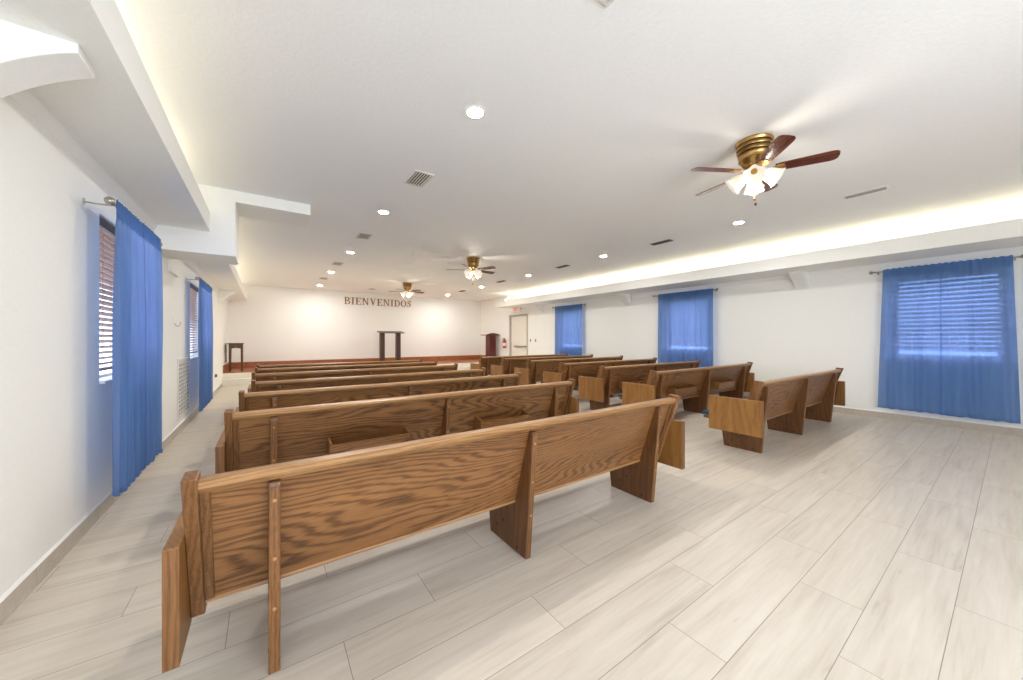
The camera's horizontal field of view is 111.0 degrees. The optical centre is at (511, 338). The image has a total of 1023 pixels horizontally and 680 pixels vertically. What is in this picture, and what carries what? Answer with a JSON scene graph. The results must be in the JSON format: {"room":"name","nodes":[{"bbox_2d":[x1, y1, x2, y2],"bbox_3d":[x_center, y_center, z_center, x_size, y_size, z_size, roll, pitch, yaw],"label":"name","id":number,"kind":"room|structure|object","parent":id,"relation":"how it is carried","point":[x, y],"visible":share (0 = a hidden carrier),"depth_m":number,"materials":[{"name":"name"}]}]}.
{"room":"house of worship","nodes":[
{"label":"house of worship","id":0,"kind":"room"},
{"bbox_2d":[0,95,227,596],"bbox_3d":[-4.536,-0.253,4.423,0.200,3.345,19.245,0,0,-35],"label":"wall","id":1,"kind":"structure","parent":0,"point":[56,413],"depth_m":2.18,"materials":[{"name":"white paint"}]},
{"bbox_2d":[0,19,94,97],"bbox_3d":[-2.195,-1.171,1.578,0.385,0.358,0.200,0,0,-35],"label":"corbel","id":2,"kind":"object","parent":1,"relation":"attached to","point":[29,58],"visible":1,"depth_m":1.57,"materials":[{"name":"white paint"}]},
{"bbox_2d":[11,89,156,230],"bbox_3d":[-1.623,-1.308,0.453,0.035,0.085,9.000,0,0,-35],"label":"trim","id":3,"kind":"structure","parent":1,"relation":"attached to","point":[26,99],"depth_m":2.40,"materials":[{"name":"white paint"}]},
{"bbox_2d":[0,0,209,231],"bbox_3d":[-1.429,-1.465,0.589,0.510,0.230,9.000,0,0,-35],"label":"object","id":4,"kind":"structure","parent":1,"relation":"attached to","point":[118,116],"depth_m":2.09,"materials":[{"name":"white paint"}]},
{"bbox_2d":[99,304,112,383],"bbox_3d":[-3.623,-0.320,3.185,0.180,1.360,1.030,0,0,-35],"label":"window","id":5,"kind":"structure","parent":1,"relation":"in","point":[106,377],"depth_m":3.09,"materials":[{"name":"clear glass"}]},
{"bbox_2d":[99,216,114,370],"bbox_3d":[-3.615,-0.366,3.191,0.060,1.262,1.006,0,0,-35],"label":"window blind","id":6,"kind":"object","parent":5,"relation":"attached to","point":[106,230],"visible":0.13,"depth_m":3.03,"materials":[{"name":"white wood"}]},
{"bbox_2d":[0,382,221,625],"bbox_3d":[-3.834,1.355,3.605,0.014,0.130,16.700,0,0,-35],"label":"baseboard","id":7,"kind":"structure","parent":1,"relation":"attached to","point":[23,587],"depth_m":2.23,"materials":[{"name":"beige wood"}]},
{"bbox_2d":[82,197,162,245],"bbox_3d":[-3.399,-1.009,3.125,0.180,0.062,1.481,0,0,-35],"label":"curtain rod","id":8,"kind":"object","parent":1,"relation":"attached to","point":[109,201],"visible":0.54,"depth_m":2.56,"materials":[{"name":"silver metal"}]},
{"bbox_2d":[112,199,145,496],"bbox_3d":[-3.137,0.069,2.889,0.068,2.230,0.674,0,0,-35],"label":"curtain","id":9,"kind":"object","parent":8,"relation":"hanging from","point":[129,287],"visible":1,"depth_m":2.80,"materials":[{"name":"blue fabric"}]},
{"bbox_2d":[143,223,162,467],"bbox_3d":[-3.499,0.064,3.424,0.070,2.220,0.645,0,0,-35],"label":"curtain","id":10,"kind":"object","parent":8,"relation":"hanging from","point":[152,243],"visible":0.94,"depth_m":3.40,"materials":[{"name":"blue fabric"}]},
{"bbox_2d":[167,261,179,276],"bbox_3d":[-4.756,-0.974,4.949,0.040,0.132,0.570,0,0,-35],"label":"door chime","id":11,"kind":"object","parent":1,"relation":"attached to","point":[171,268],"visible":1,"depth_m":4.87,"materials":[{"name":"white paint"}]},
{"bbox_2d":[177,356,189,420],"bbox_3d":[-5.247,0.760,5.631,0.016,0.920,0.960,0,0,-35],"label":"air vent","id":12,"kind":"object","parent":1,"relation":"in","point":[183,364],"visible":1,"depth_m":5.57,"materials":[{"name":"white metal"}]},
{"bbox_2d":[190,313,197,359],"bbox_3d":[-5.949,-0.320,6.519,0.180,1.360,1.100,0,0,-35],"label":"window","id":13,"kind":"structure","parent":1,"relation":"in","point":[191,354],"depth_m":6.89,"materials":[{"name":"clear glass"}]},
{"bbox_2d":[190,283,197,353],"bbox_3d":[-5.941,-0.366,6.525,0.060,1.262,1.076,0,0,-35],"label":"window blind","id":14,"kind":"object","parent":13,"relation":"attached to","point":[193,290],"visible":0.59,"depth_m":6.65,"materials":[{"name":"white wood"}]},
{"bbox_2d":[184,260,228,301],"bbox_3d":[-7.199,-1.308,8.448,0.035,0.085,9.195,0,0,-35],"label":"trim","id":15,"kind":"structure","parent":1,"relation":"attached to","point":[191,264],"depth_m":7.19,"materials":[{"name":"white paint"}]},
{"bbox_2d":[193,261,246,300],"bbox_3d":[-6.996,-1.465,8.589,0.530,0.230,9.195,0,0,-35],"label":"trim","id":16,"kind":"structure","parent":1,"relation":"attached to","point":[226,277],"depth_m":7.77,"materials":[{"name":"white paint"}]},
{"bbox_2d":[223,362,228,372],"bbox_3d":[-9.303,0.930,11.450,0.018,0.220,1.827,0,0,-35],"label":"trim","id":17,"kind":"structure","parent":1,"relation":"attached to","point":[226,366],"depth_m":11.38,"materials":[{"name":"brown wood"}]},
{"bbox_2d":[225,343,226,361],"bbox_3d":[-9.302,0.450,11.459,0.030,0.620,0.320,0,0,-35],"label":"wall panel","id":18,"kind":"object","parent":1,"relation":"attached to","point":[225,343],"visible":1,"depth_m":11.36,"materials":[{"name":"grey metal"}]},
{"bbox_2d":[218,290,235,302],"bbox_3d":[-8.001,-1.171,9.903,0.385,0.358,0.200,0,0,-35],"label":"corbel","id":19,"kind":"object","parent":1,"relation":"attached to","point":[223,294],"visible":0.91,"depth_m":9.79,"materials":[{"name":"white paint"}]},
{"bbox_2d":[153,184,309,264],"bbox_3d":[-3.738,-1.498,4.861,1.610,0.855,0.650,0,0,-35],"label":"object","id":20,"kind":"structure","parent":1,"relation":"attached to","point":[225,206],"depth_m":4.52,"materials":[{"name":"white paint"}]},
{"bbox_3d":[-5.750,-0.999,6.496,0.180,0.062,1.781,0,0,-35],"label":"curtain rod","id":21,"kind":"object","parent":1,"relation":"attached to","visible":0},
{"bbox_2d":[198,277,206,411],"bbox_3d":[-5.440,0.094,6.194,0.071,2.260,0.816,0,0,-35],"label":"curtain","id":22,"kind":"object","parent":21,"relation":"hanging from","point":[202,306],"visible":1,"depth_m":5.98,"materials":[{"name":"blue fabric"}]},
{"bbox_2d":[206,283,212,403],"bbox_3d":[-5.892,0.089,6.853,0.066,2.250,0.808,0,0,-35],"label":"curtain","id":23,"kind":"object","parent":21,"relation":"hanging from","point":[208,288],"visible":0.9,"depth_m":6.84,"materials":[{"name":"blue fabric"}]},
{"bbox_2d":[222,359,478,386],"bbox_3d":[-5.092,1.230,14.215,10.090,0.380,2.145,0,0,-35],"label":"floor","id":24,"kind":"structure","parent":0,"point":[235,377],"depth_m":11.04,"materials":[{"name":"beige tile"}]},
{"bbox_2d":[228,343,243,371],"bbox_3d":[-8.865,0.588,11.312,0.400,0.905,0.440,0,0,-35],"label":"side table","id":25,"kind":"object","parent":24,"relation":"on","point":[231,345],"visible":0.99,"depth_m":11.19,"materials":[{"name":"brown wood"}]},
{"bbox_2d":[377,331,403,360],"bbox_3d":[-4.920,0.360,14.344,1.000,1.359,0.440,0,0,-35],"label":"lectern","id":26,"kind":"object","parent":24,"relation":"on","point":[381,333],"visible":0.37,"depth_m":14.26,"materials":[{"name":"brown wood"}]},
{"bbox_2d":[486,333,498,356],"bbox_3d":[-0.996,0.385,16.496,0.720,1.310,0.540,0,0,-35],"label":"pulpit","id":27,"kind":"object","parent":24,"relation":"on","point":[490,338],"visible":0.73,"depth_m":16.35,"materials":[{"name":"brown wood"}]},
{"bbox_2d":[228,285,480,361],"bbox_3d":[-5.763,-0.253,15.177,10.090,3.345,0.200,0,0,-35],"label":"wall","id":28,"kind":"structure","parent":0,"point":[274,323],"depth_m":14.28,"materials":[{"name":"white paint"}]},
{"bbox_2d":[231,355,480,368],"bbox_3d":[-5.701,0.930,15.087,10.050,0.220,0.018,0,0,-35],"label":"baseboard","id":29,"kind":"structure","parent":28,"relation":"attached to","point":[234,365],"depth_m":14.35,"materials":[{"name":"brown wood"}]},
{"bbox_2d":[0,375,1022,679],"bbox_3d":[-0.316,1.495,7.366,10.490,0.150,19.245,0,0,-35],"label":"floor","id":30,"kind":"structure","parent":0,"point":[850,547],"depth_m":2.02,"materials":[{"name":"beige wood"}]},
{"bbox_2d":[256,359,421,368],"bbox_3d":[-3.836,0.960,8.171,3.467,0.920,0.734,0,0,-35],"label":"pew","id":31,"kind":"object","parent":30,"relation":"on","point":[419,360],"visible":0.18,"depth_m":7.73,"materials":[{"name":"brown wood"}]},
{"bbox_2d":[255,361,437,373],"bbox_3d":[-3.293,0.960,7.391,3.487,0.920,0.734,0,0,-35],"label":"pew","id":32,"kind":"object","parent":30,"relation":"on","point":[388,365],"visible":0.2,"depth_m":6.95,"materials":[{"name":"brown wood"}]},
{"bbox_2d":[248,363,457,392],"bbox_3d":[-2.677,0.960,6.479,3.477,0.920,0.734,0,0,-35],"label":"pew","id":33,"kind":"object","parent":30,"relation":"on","point":[414,369],"visible":0.34,"depth_m":6.00,"materials":[{"name":"brown wood"}]},
{"bbox_2d":[251,367,485,391],"bbox_3d":[-1.994,0.960,5.469,3.382,0.920,0.734,0,0,-35],"label":"pew","id":34,"kind":"object","parent":30,"relation":"on","point":[259,386],"visible":0.22,"depth_m":4.97,"materials":[{"name":"brown wood"}]},
{"bbox_2d":[235,372,521,411],"bbox_3d":[-1.420,0.960,4.576,3.432,0.920,0.734,0,0,-35],"label":"pew","id":35,"kind":"object","parent":30,"relation":"on","point":[251,401],"visible":0.23,"depth_m":4.03,"materials":[{"name":"brown wood"}]},
{"bbox_2d":[215,379,578,473],"bbox_3d":[-0.795,0.960,3.683,3.482,0.920,0.734,0,0,-35],"label":"pew","id":36,"kind":"object","parent":30,"relation":"on","point":[255,438],"visible":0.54,"depth_m":3.05,"materials":[{"name":"brown wood"}]},
{"bbox_2d":[162,394,684,674],"bbox_3d":[-0.040,0.960,2.479,3.367,0.920,0.734,0,0,-35],"label":"pew","id":37,"kind":"object","parent":30,"relation":"on","point":[236,531],"visible":1,"depth_m":1.75,"materials":[{"name":"brown wood"}]},
{"bbox_2d":[470,353,567,375],"bbox_3d":[0.350,0.960,11.517,3.572,0.920,0.734,0,0,-35],"label":"pew","id":38,"kind":"object","parent":30,"relation":"on","point":[486,362],"visible":0.25,"depth_m":10.58,"materials":[{"name":"brown wood"}]},
{"bbox_2d":[490,354,592,375],"bbox_3d":[1.020,0.960,10.704,3.592,0.920,0.734,0,0,-35],"label":"pew","id":39,"kind":"object","parent":30,"relation":"on","point":[507,366],"visible":0.37,"depth_m":9.78,"materials":[{"name":"brown wood"}]},
{"bbox_2d":[514,355,622,389],"bbox_3d":[1.699,0.960,9.836,3.652,0.920,0.734,0,0,-35],"label":"pew","id":40,"kind":"object","parent":30,"relation":"on","point":[533,373],"visible":0.46,"depth_m":8.93,"materials":[{"name":"brown wood"}]},
{"bbox_2d":[541,357,656,396],"bbox_3d":[2.293,0.960,8.727,3.532,0.920,0.734,0,0,-35],"label":"pew","id":41,"kind":"object","parent":30,"relation":"on","point":[566,371],"visible":0.3,"depth_m":7.92,"materials":[{"name":"brown wood"}]},
{"bbox_2d":[576,359,700,409],"bbox_3d":[2.929,0.960,7.768,3.592,0.920,0.734,0,0,-35],"label":"pew","id":42,"kind":"object","parent":30,"relation":"on","point":[609,380],"visible":0.52,"depth_m":6.89,"materials":[{"name":"brown wood"}]},
{"bbox_2d":[618,362,754,412],"bbox_3d":[3.537,0.960,6.851,3.692,0.920,0.734,0,0,-35],"label":"pew","id":43,"kind":"object","parent":30,"relation":"on","point":[694,386],"visible":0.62,"depth_m":6.53,"materials":[{"name":"brown wood"}]},
{"bbox_2d":[701,368,844,452],"bbox_3d":[4.151,0.960,5.402,3.492,0.920,0.734,0,0,-35],"label":"pew","id":44,"kind":"object","parent":30,"relation":"on","point":[785,403],"visible":1,"depth_m":4.72,"materials":[{"name":"brown wood"}]},
{"bbox_2d":[701,410,708,414],"bbox_3d":[4.090,0.994,5.490,3.388,0.071,0.519,0,0,-35],"label":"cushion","id":45,"kind":"object","parent":44,"relation":"on","point":[706,412],"depth_m":4.70,"materials":[{"name":"blue fabric"}]},
{"bbox_2d":[115,0,1022,300],"bbox_3d":[-0.316,-2.000,7.366,10.490,0.150,19.245,0,0,-35],"label":"ceiling","id":46,"kind":"structure","parent":0,"point":[594,127],"depth_m":3.10,"materials":[{"name":"white paint"}]},
{"bbox_2d":[332,262,343,265],"bbox_3d":[-4.444,-1.917,8.995,0.230,0.015,0.400,0,0,-35],"label":"ceiling vent","id":47,"kind":"object","parent":46,"relation":"in","point":[334,263],"visible":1,"depth_m":8.97,"materials":[{"name":"white metal"}]},
{"bbox_2d":[355,232,372,239],"bbox_3d":[-2.751,-1.917,6.567,0.230,0.015,0.400,0,0,-35],"label":"ceiling vent","id":48,"kind":"object","parent":46,"relation":"in","point":[366,236],"visible":1,"depth_m":6.57,"materials":[{"name":"white metal"}]},
{"bbox_2d":[377,210,389,213],"bbox_3d":[-1.940,-1.921,5.328,0.172,0.008,0.172,0,0,-35],"label":"recessed light","id":49,"kind":"object","parent":46,"relation":"in","point":[378,211],"visible":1,"depth_m":5.33,"materials":[{"name":"white plastic"}]},
{"bbox_2d":[391,282,423,296],"bbox_3d":[-3.571,-1.678,12.134,1.184,0.494,1.203,0,0,-35],"label":"ceiling fan","id":50,"kind":"object","parent":46,"relation":"hanging from","point":[406,285],"visible":1,"depth_m":12.02,"materials":[{"name":"gold metal"}]},
{"bbox_2d":[404,170,433,187],"bbox_3d":[-1.115,-1.917,4.221,0.230,0.015,0.400,0,0,-35],"label":"ceiling vent","id":51,"kind":"object","parent":46,"relation":"in","point":[418,178],"visible":1,"depth_m":4.21,"materials":[{"name":"white metal"}]},
{"bbox_2d":[446,256,495,283],"bbox_3d":[-0.893,-1.608,8.382,1.184,0.634,1.203,0,0,-35],"label":"ceiling fan","id":52,"kind":"object","parent":46,"relation":"hanging from","point":[472,261],"visible":1,"depth_m":8.25,"materials":[{"name":"gold metal"}]},
{"bbox_2d":[465,105,484,118],"bbox_3d":[-0.309,-1.921,2.982,0.172,0.008,0.172,0,0,-35],"label":"recessed light","id":53,"kind":"object","parent":46,"relation":"in","point":[473,111],"visible":1,"depth_m":2.98,"materials":[{"name":"white plastic"}]},
{"bbox_2d":[598,0,613,6],"bbox_3d":[0.573,-1.917,1.801,0.230,0.015,0.400,0,0,-35],"label":"ceiling vent","id":54,"kind":"object","parent":46,"relation":"in","point":[606,3],"visible":1,"depth_m":2.00,"materials":[{"name":"white metal"}]},
{"bbox_2d":[650,239,672,244],"bbox_3d":[2.985,-1.915,6.995,0.140,0.019,0.420,0,0,-35],"label":"ceiling vent","id":55,"kind":"object","parent":46,"relation":"in","point":[668,240],"visible":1,"depth_m":6.97,"materials":[{"name":"grey metal"}]},
{"bbox_2d":[733,221,744,224],"bbox_3d":[3.760,-1.921,5.817,0.172,0.008,0.172,0,0,-35],"label":"recessed light","id":56,"kind":"object","parent":46,"relation":"in","point":[737,222],"visible":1,"depth_m":5.80,"materials":[{"name":"white plastic"}]},
{"bbox_2d":[691,133,840,205],"bbox_3d":[2.388,-1.608,3.466,1.184,0.634,1.203,0,0,-35],"label":"ceiling fan","id":57,"kind":"object","parent":46,"relation":"hanging from","point":[755,151],"visible":1,"depth_m":3.33,"materials":[{"name":"gold metal"}]},
{"bbox_2d":[842,185,888,198],"bbox_3d":[4.644,-1.915,4.617,0.140,0.019,0.420,0,0,-35],"label":"ceiling vent","id":58,"kind":"object","parent":46,"relation":"in","point":[886,187],"visible":1,"depth_m":4.59,"materials":[{"name":"white metal"}]},
{"bbox_2d":[481,206,1022,427],"bbox_3d":[3.904,-0.253,10.309,0.200,3.345,19.245,0,0,-35],"label":"wall","id":59,"kind":"structure","parent":0,"point":[785,331],"depth_m":7.44,"materials":[{"name":"white paint"}]},
{"bbox_2d":[502,338,506,347],"bbox_3d":[-0.325,0.192,16.025,0.207,0.457,0.156,0,0,-12],"label":"fire extinguisher","id":60,"kind":"object","parent":59,"relation":"attached to","point":[504,340],"visible":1,"depth_m":15.97,"materials":[{"name":"red metal"}]},
{"bbox_2d":[513,307,522,312],"bbox_3d":[0.320,-1.278,15.000,0.314,0.336,0.510,0,0,-35],"label":"exit sign","id":61,"kind":"object","parent":59,"relation":"attached to","point":[515,309],"visible":0.67,"depth_m":14.88,"materials":[{"name":"white plastic"}]},
{"bbox_2d":[509,314,527,355],"bbox_3d":[0.355,0.180,15.347,0.180,2.480,1.370,0,0,-35],"label":"trim","id":62,"kind":"structure","parent":59,"relation":"attached to","point":[510,316],"depth_m":15.82,"materials":[{"name":"grey paint"}]},
{"bbox_2d":[511,316,526,355],"bbox_3d":[0.336,0.213,15.339,0.110,2.404,1.236,0,0,-35],"label":"door","id":63,"kind":"structure","parent":59,"relation":"in","point":[518,323],"depth_m":15.34,"materials":[{"name":"beige paint"}]},
{"bbox_2d":[532,305,542,313],"bbox_3d":[1.032,-1.176,13.887,0.420,0.329,0.200,0,0,-35],"label":"corbel","id":64,"kind":"object","parent":59,"relation":"attached to","point":[539,308],"visible":0.95,"depth_m":13.87,"materials":[{"name":"white paint"}]},
{"bbox_2d":[617,293,630,305],"bbox_3d":[3.366,-1.176,10.540,0.420,0.329,0.200,0,0,-35],"label":"corbel","id":65,"kind":"object","parent":59,"relation":"attached to","point":[626,298],"visible":1,"depth_m":10.52,"materials":[{"name":"white paint"}]},
{"bbox_2d":[496,218,1022,308],"bbox_3d":[4.269,-1.458,8.799,0.930,0.235,15.950,0,0,-35],"label":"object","id":66,"kind":"structure","parent":59,"relation":"attached to","point":[1008,233],"depth_m":6.29,"materials":[{"name":"white paint"}]},
{"bbox_2d":[522,246,1022,308],"bbox_3d":[4.636,-1.298,9.055,0.035,0.085,15.950,0,0,-35],"label":"trim","id":67,"kind":"structure","parent":59,"relation":"attached to","point":[1012,250],"depth_m":6.65,"materials":[{"name":"white paint"}]},
{"bbox_2d":[789,270,807,289],"bbox_3d":[5.780,-1.176,7.079,0.420,0.329,0.200,0,0,-35],"label":"corbel","id":68,"kind":"object","parent":59,"relation":"attached to","point":[799,278],"visible":1,"depth_m":7.06,"materials":[{"name":"white paint"}]},
{"bbox_2d":[709,393,1022,436],"bbox_3d":[4.430,1.355,9.369,0.014,0.130,16.700,0,0,-35],"label":"baseboard","id":69,"kind":"structure","parent":59,"relation":"attached to","point":[975,426],"depth_m":5.78,"materials":[{"name":"white wood"}]},
{"bbox_2d":[869,254,1022,274],"bbox_3d":[6.913,-1.179,5.681,0.160,0.062,1.596,0,0,-35],"label":"curtain rod","id":70,"kind":"object","parent":59,"relation":"attached to","point":[1020,256],"visible":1,"depth_m":6.16,"materials":[{"name":"silver metal"}]},
{"bbox_2d":[877,263,940,413],"bbox_3d":[6.657,-0.003,5.904,0.069,2.425,0.713,0,0,-35],"label":"curtain","id":71,"kind":"object","parent":70,"relation":"hanging from","point":[909,358],"visible":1,"depth_m":5.88,"materials":[{"name":"blue fabric"}]},
{"bbox_2d":[940,255,1020,423],"bbox_3d":[7.073,0.002,5.327,0.063,2.435,0.737,0,0,-34],"label":"curtain","id":72,"kind":"object","parent":70,"relation":"hanging from","point":[979,374],"visible":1,"depth_m":5.32,"materials":[{"name":"blue fabric"}]},
{"bbox_3d":[4.495,-1.189,9.148,0.160,0.062,1.731,0,0,-35],"label":"curtain rod","id":73,"kind":"object","parent":59,"relation":"attached to","visible":0},
{"bbox_2d":[658,291,683,362],"bbox_3d":[4.239,-0.009,9.371,0.064,2.435,0.747,0,0,-35],"label":"curtain","id":74,"kind":"object","parent":73,"relation":"hanging from","point":[670,305],"visible":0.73,"depth_m":9.37,"materials":[{"name":"blue fabric"}]},
{"bbox_2d":[684,288,712,367],"bbox_3d":[4.662,-0.004,8.777,0.061,2.445,0.734,0,0,-35],"label":"curtain","id":75,"kind":"object","parent":73,"relation":"hanging from","point":[698,304],"visible":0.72,"depth_m":8.78,"materials":[{"name":"blue fabric"}]},
{"bbox_3d":[2.064,-1.169,12.634,0.160,0.062,1.671,0,0,-35],"label":"curtain rod","id":76,"kind":"object","parent":59,"relation":"attached to","visible":0},
{"bbox_2d":[555,305,567,353],"bbox_3d":[1.819,0.002,12.846,0.067,2.415,0.716,0,0,-35],"label":"curtain","id":77,"kind":"object","parent":76,"relation":"hanging from","point":[561,312],"visible":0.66,"depth_m":12.81,"materials":[{"name":"blue fabric"}]},
{"bbox_2d":[568,304,581,355],"bbox_3d":[2.227,0.006,12.280,0.067,2.425,0.704,0,0,-35],"label":"curtain","id":78,"kind":"object","parent":76,"relation":"hanging from","point":[574,311],"visible":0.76,"depth_m":12.27,"materials":[{"name":"blue fabric"}]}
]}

